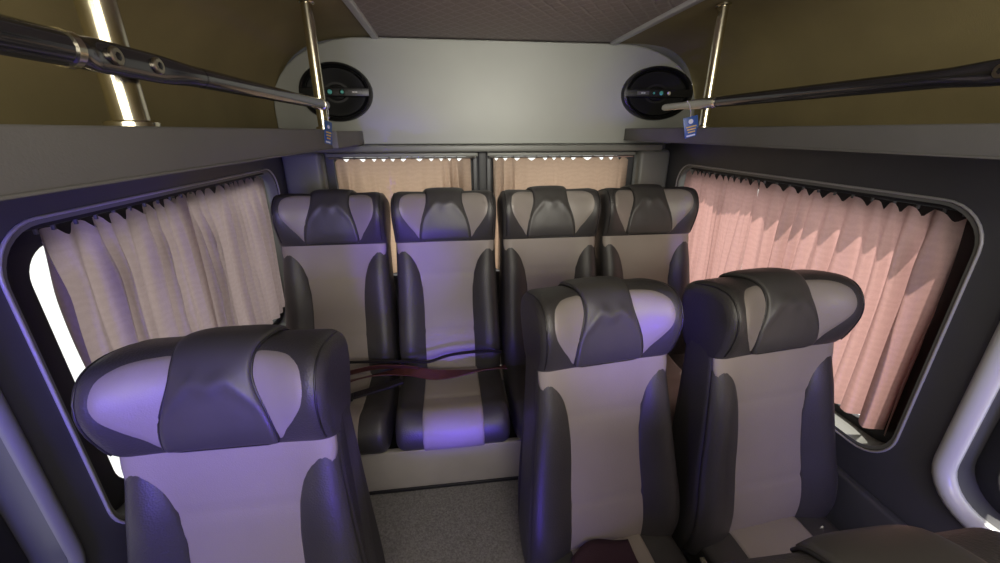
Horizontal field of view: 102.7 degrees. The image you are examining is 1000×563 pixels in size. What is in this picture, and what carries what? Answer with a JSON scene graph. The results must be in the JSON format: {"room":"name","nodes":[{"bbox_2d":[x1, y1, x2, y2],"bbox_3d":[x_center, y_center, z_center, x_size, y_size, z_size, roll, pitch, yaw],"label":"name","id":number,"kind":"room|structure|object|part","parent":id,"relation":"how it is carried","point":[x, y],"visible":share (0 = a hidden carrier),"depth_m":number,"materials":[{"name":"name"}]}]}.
{"room":"vehicle interior","nodes":[
{"label":"vehicle interior","id":0,"kind":"room"},
{"bbox_2d":[0,157,287,562],"bbox_3d":[-0.878,0.551,0.760,0.090,1.474,3.150,-3,21,-7],"label":"wall","id":1,"kind":"structure","parent":0,"point":[23,385],"depth_m":0.78,"materials":[{"name":"black plastic"}]},
{"bbox_2d":[0,389,85,562],"bbox_3d":[-0.782,0.531,0.036,0.099,0.744,1.429,-3,21,-7],"label":"window","id":2,"kind":"structure","parent":1,"relation":"in","point":[35,527],"depth_m":0.72,"materials":[{"name":"grey plastic"}]},
{"bbox_2d":[0,169,285,523],"bbox_3d":[-0.965,0.043,1.333,0.090,0.724,1.222,-3,21,-7],"label":"window","id":3,"kind":"structure","parent":1,"relation":"in","point":[18,248],"depth_m":0.83,"materials":[{"name":"grey"}]},
{"bbox_2d":[32,194,217,367],"bbox_3d":[-0.921,0.112,1.087,0.054,0.638,0.486,-3,21,-8],"label":"curtain","id":4,"kind":"object","parent":3,"relation":"hanging from","point":[122,282],"visible":0.66,"depth_m":0.97,"materials":[{"name":"grey fabric"}]},
{"bbox_3d":[-0.953,-0.278,1.208,0.014,0.020,1.170,-3,21,-7],"label":"curtain rail","id":5,"kind":"part","parent":3,"relation":"part of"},
{"bbox_2d":[171,176,284,326],"bbox_3d":[-1.002,-0.071,1.572,0.050,0.638,0.616,-3,21,-7],"label":"curtain","id":6,"kind":"object","parent":3,"relation":"hanging from","point":[232,225],"visible":0.77,"depth_m":1.54,"materials":[{"name":"grey fabric"}]},
{"bbox_2d":[0,124,363,200],"bbox_3d":[-0.635,-0.145,0.461,0.377,0.065,3.000,-3,21,-7],"label":"shelf","id":7,"kind":"object","parent":1,"relation":"attached to","point":[35,160],"visible":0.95,"depth_m":0.50,"materials":[{"name":"grey plastic"}]},
{"bbox_2d":[73,0,160,126],"bbox_3d":[-0.516,-0.395,0.497,0.062,0.377,0.062,-3,21,-7],"label":"support pole","id":8,"kind":"object","parent":7,"relation":"on","point":[124,98],"visible":0.74,"depth_m":0.53,"materials":[{"name":"silver metal"}]},
{"bbox_2d":[0,14,329,109],"bbox_3d":[-0.459,-0.223,0.363,0.058,0.038,2.148,-3,21,-7],"label":"grab rail","id":9,"kind":"object","parent":8,"relation":"attached to","point":[19,38],"visible":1,"depth_m":0.47,"materials":[{"name":"grey metal"}]},
{"bbox_2d":[115,52,121,60],"bbox_3d":[-0.452,-0.267,0.475,0.001,0.009,0.009,-3,21,-7],"label":"screw","id":10,"kind":"object","parent":9,"relation":"attached to","point":[118,55],"depth_m":0.47,"materials":[{"name":"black metal"}]},
{"bbox_3d":[-0.472,-0.287,0.534,0.034,0.037,0.248,-3,21,-7],"label":"joint plate","id":11,"kind":"part","parent":9,"relation":"part of","materials":[{"name":"grey"}]},
{"bbox_2d":[324,106,331,144],"bbox_3d":[-0.565,-0.513,1.307,0.003,0.129,0.051,5,21,13],"label":"tag","id":12,"kind":"object","parent":9,"relation":"hanging from","point":[327,125],"visible":1,"depth_m":1.31,"materials":[{"name":"blue paper"}]},
{"bbox_2d":[297,0,327,128],"bbox_3d":[-0.609,-0.705,1.321,0.050,0.378,0.050,-3,21,-7],"label":"support pole","id":13,"kind":"object","parent":7,"relation":"on","point":[306,6],"visible":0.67,"depth_m":1.30,"materials":[{"name":"silver metal"}]},
{"bbox_2d":[0,0,369,127],"bbox_3d":[-0.607,-0.364,0.399,0.505,0.440,3.050,-3,21,-7],"label":"wall","id":14,"kind":"structure","parent":0,"point":[252,40],"depth_m":1.12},
{"bbox_2d":[274,37,694,144],"bbox_3d":[-0.014,-0.894,1.916,2.020,0.445,0.055,-3,21,-7],"label":"wall","id":15,"kind":"structure","parent":0,"point":[426,91],"depth_m":1.88,"materials":[{"name":"plastic"}]},
{"bbox_2d":[299,61,372,121],"bbox_3d":[-0.732,-0.844,1.784,0.316,0.244,0.043,-3,21,-7],"label":"speaker","id":16,"kind":"object","parent":15,"relation":"attached to","point":[349,94],"visible":0.8,"depth_m":1.78},
{"bbox_3d":[-0.646,-0.843,1.780,0.060,0.018,0.004,-3,21,-7],"label":"badge plate","id":17,"kind":"part","parent":16,"relation":"part of","materials":[{"name":"grey metal"}]},
{"bbox_2d":[342,0,377,38],"bbox_3d":[-0.354,-0.544,0.350,0.028,0.020,3.020,-3,21,-7],"label":"trim","id":18,"kind":"structure","parent":15,"relation":"attached to","point":[351,5],"depth_m":1.43,"materials":[{"name":"grey"}]},
{"bbox_2d":[621,66,692,119],"bbox_3d":[0.775,-0.922,1.962,0.364,0.244,0.043,-3,21,-7],"label":"speaker","id":19,"kind":"object","parent":15,"relation":"attached to","point":[644,93],"visible":1,"depth_m":1.96},
{"bbox_3d":[0.693,-0.913,1.938,0.060,0.018,0.004,-3,21,-7],"label":"badge plate","id":20,"kind":"part","parent":19,"relation":"part of","materials":[{"name":"grey metal"}]},
{"bbox_2d":[610,0,703,45],"bbox_3d":[0.722,-0.593,0.479,0.028,0.020,3.020,-3,21,-7],"label":"trim","id":21,"kind":"structure","parent":15,"relation":"attached to","point":[687,4],"depth_m":1.47,"materials":[{"name":"grey"}]},
{"bbox_2d":[285,38,691,359],"bbox_3d":[-0.077,-0.261,2.213,2.120,1.970,0.070,-3,21,-7],"label":"wall","id":22,"kind":"structure","parent":0,"point":[673,56],"depth_m":2.00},
{"bbox_2d":[282,153,328,193],"bbox_3d":[-0.930,-0.069,2.087,0.180,1.160,0.080,-3,21,-7],"label":"trim","id":23,"kind":"structure","parent":22,"relation":"attached to","point":[305,173],"depth_m":1.88,"materials":[{"name":"grey plastic"}]},
{"bbox_2d":[325,152,477,276],"bbox_3d":[-0.475,-0.336,2.100,0.724,0.650,0.115,-3,21,-7],"label":"window","id":24,"kind":"structure","parent":22,"relation":"in","point":[473,182],"depth_m":1.95,"materials":[{"name":"black rubber"}]},
{"bbox_3d":[-0.469,-0.612,1.948,0.724,0.027,0.024,-3,21,-7],"label":"curtain rail","id":25,"kind":"part","parent":24,"relation":"part of","materials":[{"name":"grey metal"}]},
{"bbox_2d":[333,156,470,272],"bbox_3d":[-0.477,-0.335,2.082,0.662,0.613,0.071,-3,21,-7],"label":"curtain","id":26,"kind":"object","parent":24,"relation":"hanging from","point":[388,177],"visible":0.34,"depth_m":2.00,"materials":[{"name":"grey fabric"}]},
{"bbox_3d":[-0.469,-0.601,1.948,0.704,0.008,0.008,-3,21,-7],"label":"rod","id":27,"kind":"part","parent":24,"relation":"part of","materials":[{"name":"silver metal"}]},
{"bbox_2d":[477,152,487,189],"bbox_3d":[-0.090,-0.140,2.203,0.050,1.110,0.040,-3,21,-7],"label":"trim","id":28,"kind":"structure","parent":22,"relation":"attached to","point":[482,179],"depth_m":2.02,"materials":[{"name":"grey plastic"}]},
{"bbox_2d":[309,144,661,152],"bbox_3d":[-0.067,-0.661,1.978,1.800,0.032,0.090,-3,21,-7],"label":"trim","id":29,"kind":"structure","parent":22,"relation":"attached to","point":[414,147],"depth_m":1.95,"materials":[{"name":"grey plastic"}]},
{"bbox_2d":[487,151,635,272],"bbox_3d":[0.314,-0.372,2.195,0.774,0.650,0.115,-3,21,-7],"label":"window","id":30,"kind":"structure","parent":22,"relation":"in","point":[491,177],"depth_m":2.04,"materials":[{"name":"black rubber"}]},
{"bbox_2d":[493,155,627,269],"bbox_3d":[0.322,-0.369,2.172,0.720,0.613,0.045,-3,21,-7],"label":"curtain","id":31,"kind":"object","parent":30,"relation":"hanging from","point":[595,173],"visible":0.39,"depth_m":2.10,"materials":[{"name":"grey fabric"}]},
{"bbox_3d":[0.320,-0.637,2.043,0.754,0.008,0.008,-3,21,-7],"label":"rod","id":32,"kind":"part","parent":30,"relation":"part of","materials":[{"name":"silver metal"}]},
{"bbox_3d":[0.319,-0.647,2.043,0.774,0.027,0.024,-3,21,-7],"label":"curtain rail","id":33,"kind":"part","parent":30,"relation":"part of","materials":[{"name":"grey metal"}]},
{"bbox_2d":[631,149,669,186],"bbox_3d":[0.798,-0.148,2.295,0.175,1.160,0.080,-3,21,-7],"label":"trim","id":34,"kind":"structure","parent":22,"relation":"attached to","point":[649,167],"depth_m":2.09,"materials":[{"name":"grey plastic"}]},
{"bbox_2d":[354,0,686,43],"bbox_3d":[0.176,-0.614,0.467,1.115,0.040,3.150,-3,21,-7],"label":"ceiling","id":35,"kind":"structure","parent":0,"point":[571,21],"depth_m":1.48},
{"bbox_2d":[370,353,689,562],"bbox_3d":[0.014,0.787,1.855,1.920,0.260,1.310,-3,21,-7],"label":"floor","id":36,"kind":"structure","parent":0,"point":[474,523],"depth_m":1.37,"materials":[{"name":"grey carpet"}]},
{"bbox_2d":[270,189,400,454],"bbox_3d":[-0.604,0.121,1.458,0.399,0.844,0.619,-3,21,-7],"label":"passenger seat","id":37,"kind":"object","parent":36,"relation":"on","point":[338,275],"visible":0.69,"depth_m":1.49,"materials":[{"name":"leather"}]},
{"bbox_3d":[-0.614,0.101,1.539,0.377,0.565,0.142,-3,21,-7],"label":"panel","id":38,"kind":"part","parent":37,"relation":"part of","materials":[{"name":"fabric"}]},
{"bbox_3d":[-0.586,0.478,1.449,0.207,0.131,0.348,-3,21,-7],"label":"cushion panel","id":39,"kind":"part","parent":37,"relation":"part of","materials":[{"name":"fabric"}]},
{"bbox_2d":[351,378,402,401],"bbox_3d":[-0.472,0.394,1.427,0.247,0.022,0.043,-9,22,-23],"label":"belt buckle","id":40,"kind":"object","parent":37,"relation":"on","point":[378,388],"visible":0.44,"depth_m":1.44,"materials":[{"name":"black"}]},
{"bbox_2d":[358,375,399,454],"bbox_3d":[-0.590,0.477,1.481,0.390,0.160,0.398,-3,21,-7],"label":"seat cushion","id":41,"kind":"object","parent":37,"relation":"on","point":[377,411],"depth_m":1.37,"materials":[{"name":"leather"}]},
{"bbox_3d":[-0.620,0.112,1.593,0.399,0.647,0.253,-3,21,-7],"label":"backrest","id":42,"kind":"part","parent":37,"relation":"part of","materials":[{"name":"leather"}]},
{"bbox_2d":[361,380,520,494],"bbox_3d":[0.014,0.606,1.704,1.780,0.185,0.424,-3,21,-7],"label":"plinth","id":43,"kind":"object","parent":36,"relation":"on","point":[394,470],"visible":0.05,"depth_m":1.48,"materials":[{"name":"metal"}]},
{"bbox_2d":[390,187,509,450],"bbox_3d":[-0.193,0.102,1.508,0.399,0.844,0.619,-3,21,-7],"label":"passenger seat","id":44,"kind":"object","parent":36,"relation":"on","point":[444,236],"visible":0.98,"depth_m":1.53,"materials":[{"name":"leather"}]},
{"bbox_2d":[350,349,501,363],"bbox_3d":[-0.295,0.292,1.514,0.611,0.034,0.026,-3,21,-7],"label":"belt","id":45,"kind":"object","parent":44,"relation":"attached to","point":[484,350],"visible":0.93,"depth_m":1.51,"materials":[{"name":"black fabric"}]},
{"bbox_2d":[350,365,506,381],"bbox_3d":[-0.296,0.337,1.520,0.643,0.059,0.111,-5,21,-13],"label":"belt","id":46,"kind":"object","parent":44,"relation":"on","point":[402,370],"visible":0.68,"depth_m":1.52,"materials":[{"name":"red fabric"}]},
{"bbox_3d":[-0.204,0.082,1.589,0.377,0.565,0.142,-3,21,-7],"label":"panel","id":47,"kind":"part","parent":44,"relation":"part of","materials":[{"name":"fabric"}]},
{"bbox_2d":[395,367,509,450],"bbox_3d":[-0.180,0.459,1.531,0.390,0.160,0.398,-3,21,-7],"label":"seat cushion","id":48,"kind":"object","parent":44,"relation":"on","point":[468,410],"depth_m":1.37,"materials":[{"name":"fabric"}]},
{"bbox_3d":[-0.176,0.459,1.498,0.207,0.131,0.348,-3,21,-7],"label":"cushion panel","id":49,"kind":"part","parent":44,"relation":"part of","materials":[{"name":"fabric"}]},
{"bbox_2d":[497,186,600,438],"bbox_3d":[0.215,0.084,1.557,0.399,0.844,0.619,-3,21,-7],"label":"passenger seat","id":50,"kind":"object","parent":36,"relation":"on","point":[547,234],"visible":0.6,"depth_m":1.58,"materials":[{"name":"leather"}]},
{"bbox_3d":[0.199,0.074,1.692,0.399,0.647,0.253,-3,21,-7],"label":"backrest","id":51,"kind":"part","parent":50,"relation":"part of","materials":[{"name":"leather"}]},
{"bbox_2d":[503,365,525,438],"bbox_3d":[0.229,0.440,1.580,0.390,0.160,0.398,-3,21,-7],"label":"seat cushion","id":52,"kind":"object","parent":50,"relation":"on","point":[514,375],"depth_m":1.51,"materials":[{"name":"leather"}]},
{"bbox_3d":[0.205,0.063,1.638,0.377,0.565,0.142,-3,21,-7],"label":"panel","id":53,"kind":"part","parent":50,"relation":"part of","materials":[{"name":"fabric"}]},
{"bbox_2d":[595,184,698,423],"bbox_3d":[0.619,0.065,1.605,0.399,0.844,0.619,-3,21,-7],"label":"passenger seat","id":54,"kind":"object","parent":36,"relation":"on","point":[643,231],"visible":0.54,"depth_m":1.62,"materials":[{"name":"leather"}]},
{"bbox_3d":[0.603,0.056,1.740,0.399,0.647,0.253,-3,21,-7],"label":"backrest","id":55,"kind":"part","parent":54,"relation":"part of","materials":[{"name":"leather"}]},
{"bbox_3d":[0.609,0.045,1.687,0.377,0.565,0.142,-3,21,-7],"label":"panel","id":56,"kind":"part","parent":54,"relation":"part of","materials":[{"name":"fabric"}]},
{"bbox_3d":[0.636,0.422,1.596,0.207,0.131,0.348,-3,21,-7],"label":"cushion panel","id":57,"kind":"part","parent":54,"relation":"part of","materials":[{"name":"fabric"}]},
{"bbox_2d":[668,354,683,369],"bbox_3d":[0.633,0.422,1.629,0.390,0.160,0.398,-3,21,-7],"label":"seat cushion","id":58,"kind":"object","parent":54,"relation":"on","point":[675,361],"depth_m":1.67,"materials":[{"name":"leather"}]},
{"bbox_2d":[619,0,999,126],"bbox_3d":[0.970,-0.437,0.589,0.506,0.443,3.050,-3,21,-7],"label":"wall","id":59,"kind":"structure","parent":0,"point":[768,44],"depth_m":1.25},
{"bbox_2d":[665,143,999,532],"bbox_3d":[1.115,0.460,1.000,0.090,1.474,3.150,-3,21,-7],"label":"wall","id":60,"kind":"structure","parent":0,"point":[900,478],"depth_m":1.00,"materials":[{"name":"black plastic"}]},
{"bbox_2d":[624,123,999,159],"bbox_3d":[1.003,-0.229,0.655,0.370,0.056,3.000,-3,21,-7],"label":"shelf","id":61,"kind":"object","parent":60,"relation":"attached to","point":[980,140],"visible":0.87,"depth_m":0.88,"materials":[{"name":"grey plastic"}]},
{"bbox_2d":[698,2,731,126],"bbox_3d":[0.734,-0.733,1.377,0.047,0.378,0.047,-3,21,-7],"label":"support pole","id":62,"kind":"object","parent":61,"relation":"on","point":[723,7],"visible":0.87,"depth_m":1.35,"materials":[{"name":"silver metal"}]},
{"bbox_2d":[662,59,999,110],"bbox_3d":[0.820,-0.311,0.577,0.058,0.040,2.280,-3,21,-7],"label":"grab rail","id":63,"kind":"object","parent":62,"relation":"attached to","point":[984,73],"visible":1,"depth_m":0.82,"materials":[{"name":"black plastic"},{"name":"metal"}]},
{"bbox_2d":[683,101,698,138],"bbox_3d":[0.688,-0.578,1.431,0.067,0.126,0.003,0,21,1],"label":"tag","id":64,"kind":"object","parent":63,"relation":"hanging from","point":[690,123],"visible":0.87,"depth_m":1.44,"materials":[{"name":"blue paper"}]},
{"bbox_2d":[686,119,694,136],"bbox_3d":[0.684,-0.553,1.439,0.030,0.058,0.001,-13,20,6],"label":"print","id":65,"kind":"object","parent":64,"relation":"attached to","point":[690,123],"depth_m":1.44,"materials":[{"name":"white"}]},
{"bbox_2d":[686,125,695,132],"bbox_3d":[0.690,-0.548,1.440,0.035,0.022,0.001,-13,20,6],"label":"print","id":66,"kind":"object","parent":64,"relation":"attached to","point":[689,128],"depth_m":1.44,"materials":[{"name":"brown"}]},
{"bbox_3d":[0.808,-0.314,0.585,0.033,0.040,0.300,-3,21,-7],"label":"joint plate","id":67,"kind":"part","parent":63,"relation":"part of","materials":[{"name":"grey"}]},
{"bbox_2d":[675,164,983,452],"bbox_3d":[1.020,-0.042,1.558,0.090,0.724,1.252,-3,21,-7],"label":"window","id":68,"kind":"structure","parent":60,"relation":"in","point":[971,244],"depth_m":1.06,"materials":[{"name":"grey"}]},
{"bbox_2d":[684,170,759,282],"bbox_3d":[0.966,-0.181,1.872,0.039,0.643,0.488,-3,21,-7],"label":"curtain","id":69,"kind":"object","parent":68,"relation":"hanging from","point":[718,237],"visible":0.59,"depth_m":1.77,"materials":[{"name":"pink fabric"}]},
{"bbox_3d":[1.007,-0.367,1.444,0.014,0.020,1.170,-3,21,-7],"label":"curtain rail","id":70,"kind":"part","parent":68,"relation":"part of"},
{"bbox_2d":[741,181,966,435],"bbox_3d":[1.046,0.024,1.326,0.086,0.643,0.662,-3,21,-7],"label":"curtain","id":71,"kind":"object","parent":68,"relation":"hanging from","point":[902,262],"visible":0.68,"depth_m":1.15,"materials":[{"name":"pink fabric"}]},
{"bbox_2d":[826,465,906,530],"bbox_3d":[1.062,0.911,1.108,0.030,0.555,3.050,-3,21,-7],"label":"baseboard","id":72,"kind":"structure","parent":60,"relation":"attached to","point":[854,507],"depth_m":1.16,"materials":[{"name":"black plastic"}]},
{"bbox_2d":[931,322,999,531],"bbox_3d":[1.191,0.436,0.247,0.107,0.730,1.400,-3,21,-7],"label":"window","id":73,"kind":"structure","parent":60,"relation":"in","point":[965,471],"depth_m":0.92,"materials":[{"name":"grey plastic"}]},
{"bbox_3d":[0.119,1.219,1.148,2.120,0.050,3.150,-3,21,-7],"label":"floor","id":74,"kind":"structure","parent":0,"visible":0},
{"bbox_2d":[71,324,385,562],"bbox_3d":[-0.492,0.731,0.744,0.484,1.176,0.668,-3,21,-7],"label":"passenger seat","id":75,"kind":"object","parent":74,"relation":"on","point":[232,444],"visible":1,"depth_m":0.75,"materials":[{"name":"leather"}]},
{"bbox_3d":[-0.508,0.576,0.821,0.388,0.635,0.119,-3,21,-7],"label":"panel","id":76,"kind":"part","parent":75,"relation":"part of","materials":[{"name":"fabric"}]},
{"bbox_3d":[-0.514,0.584,0.874,0.484,0.716,0.234,-3,21,-7],"label":"backrest","id":77,"kind":"part","parent":75,"relation":"part of","materials":[{"name":"leather"}]},
{"bbox_2d":[518,276,687,562],"bbox_3d":[0.317,0.627,1.020,0.477,1.189,0.669,-6,21,-11],"label":"passenger seat","id":78,"kind":"object","parent":74,"relation":"on","point":[597,460],"visible":0.96,"depth_m":1.05,"materials":[{"name":"leather"}]},
{"bbox_3d":[0.274,0.481,1.146,0.449,0.716,0.234,-6,21,-11],"label":"backrest","id":79,"kind":"part","parent":78,"relation":"part of","materials":[{"name":"leather"}]},
{"bbox_3d":[0.284,0.472,1.095,0.360,0.635,0.119,-6,21,-11],"label":"panel","id":80,"kind":"part","parent":78,"relation":"part of","materials":[{"name":"fabric"}]},
{"bbox_2d":[571,539,638,562],"bbox_3d":[0.300,0.774,0.977,0.194,0.033,0.300,-3,21,-7],"label":"folded cloth","id":81,"kind":"object","parent":78,"relation":"on","point":[595,550],"visible":1,"depth_m":1.08,"materials":[{"name":"red fabric"}]},
{"bbox_3d":[0.343,0.861,0.987,0.211,0.131,0.435,-6,21,-11],"label":"cushion panel","id":82,"kind":"part","parent":78,"relation":"part of","materials":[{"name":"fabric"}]},
{"bbox_2d":[554,535,687,562],"bbox_3d":[0.337,0.861,1.019,0.398,0.160,0.484,-6,21,-11],"label":"seat cushion","id":83,"kind":"object","parent":78,"relation":"on","point":[646,548],"depth_m":1.11,"materials":[{"name":"fabric"}]},
{"bbox_2d":[697,557,706,562],"bbox_3d":[0.541,0.822,1.091,0.018,0.173,0.038,-3,21,-7],"label":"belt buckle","id":84,"kind":"object","parent":78,"relation":"attached to","point":[701,559],"visible":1,"depth_m":1.06,"materials":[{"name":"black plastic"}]},
{"bbox_2d":[672,267,864,562],"bbox_3d":[0.791,0.603,1.066,0.507,1.190,0.669,-6,21,-11],"label":"passenger seat","id":85,"kind":"object","parent":74,"relation":"on","point":[753,426],"visible":0.96,"depth_m":1.10,"materials":[{"name":"leather"}]},
{"bbox_3d":[0.748,0.456,1.192,0.479,0.716,0.234,-6,21,-11],"label":"backrest","id":86,"kind":"part","parent":85,"relation":"part of","materials":[{"name":"leather"}]},
{"bbox_2d":[685,517,838,562],"bbox_3d":[0.810,0.836,1.064,0.424,0.160,0.484,-6,21,-11],"label":"seat cushion","id":87,"kind":"object","parent":85,"relation":"on","point":[770,536],"depth_m":1.14,"materials":[{"name":"leather"}]},
{"bbox_3d":[0.816,0.837,1.032,0.226,0.131,0.435,-6,21,-11],"label":"cushion panel","id":88,"kind":"part","parent":85,"relation":"part of","materials":[{"name":"fabric"}]},
{"bbox_3d":[0.757,0.448,1.140,0.385,0.635,0.119,-6,21,-11],"label":"panel","id":89,"kind":"part","parent":85,"relation":"part of","materials":[{"name":"fabric"}]},
{"bbox_2d":[725,525,999,562],"bbox_3d":[0.462,0.925,0.361,0.465,1.176,0.668,-3,21,-7],"label":"passenger seat","id":90,"kind":"object","parent":74,"relation":"on","point":[882,543],"visible":1,"depth_m":0.44,"materials":[{"name":"leather"}]}
]}

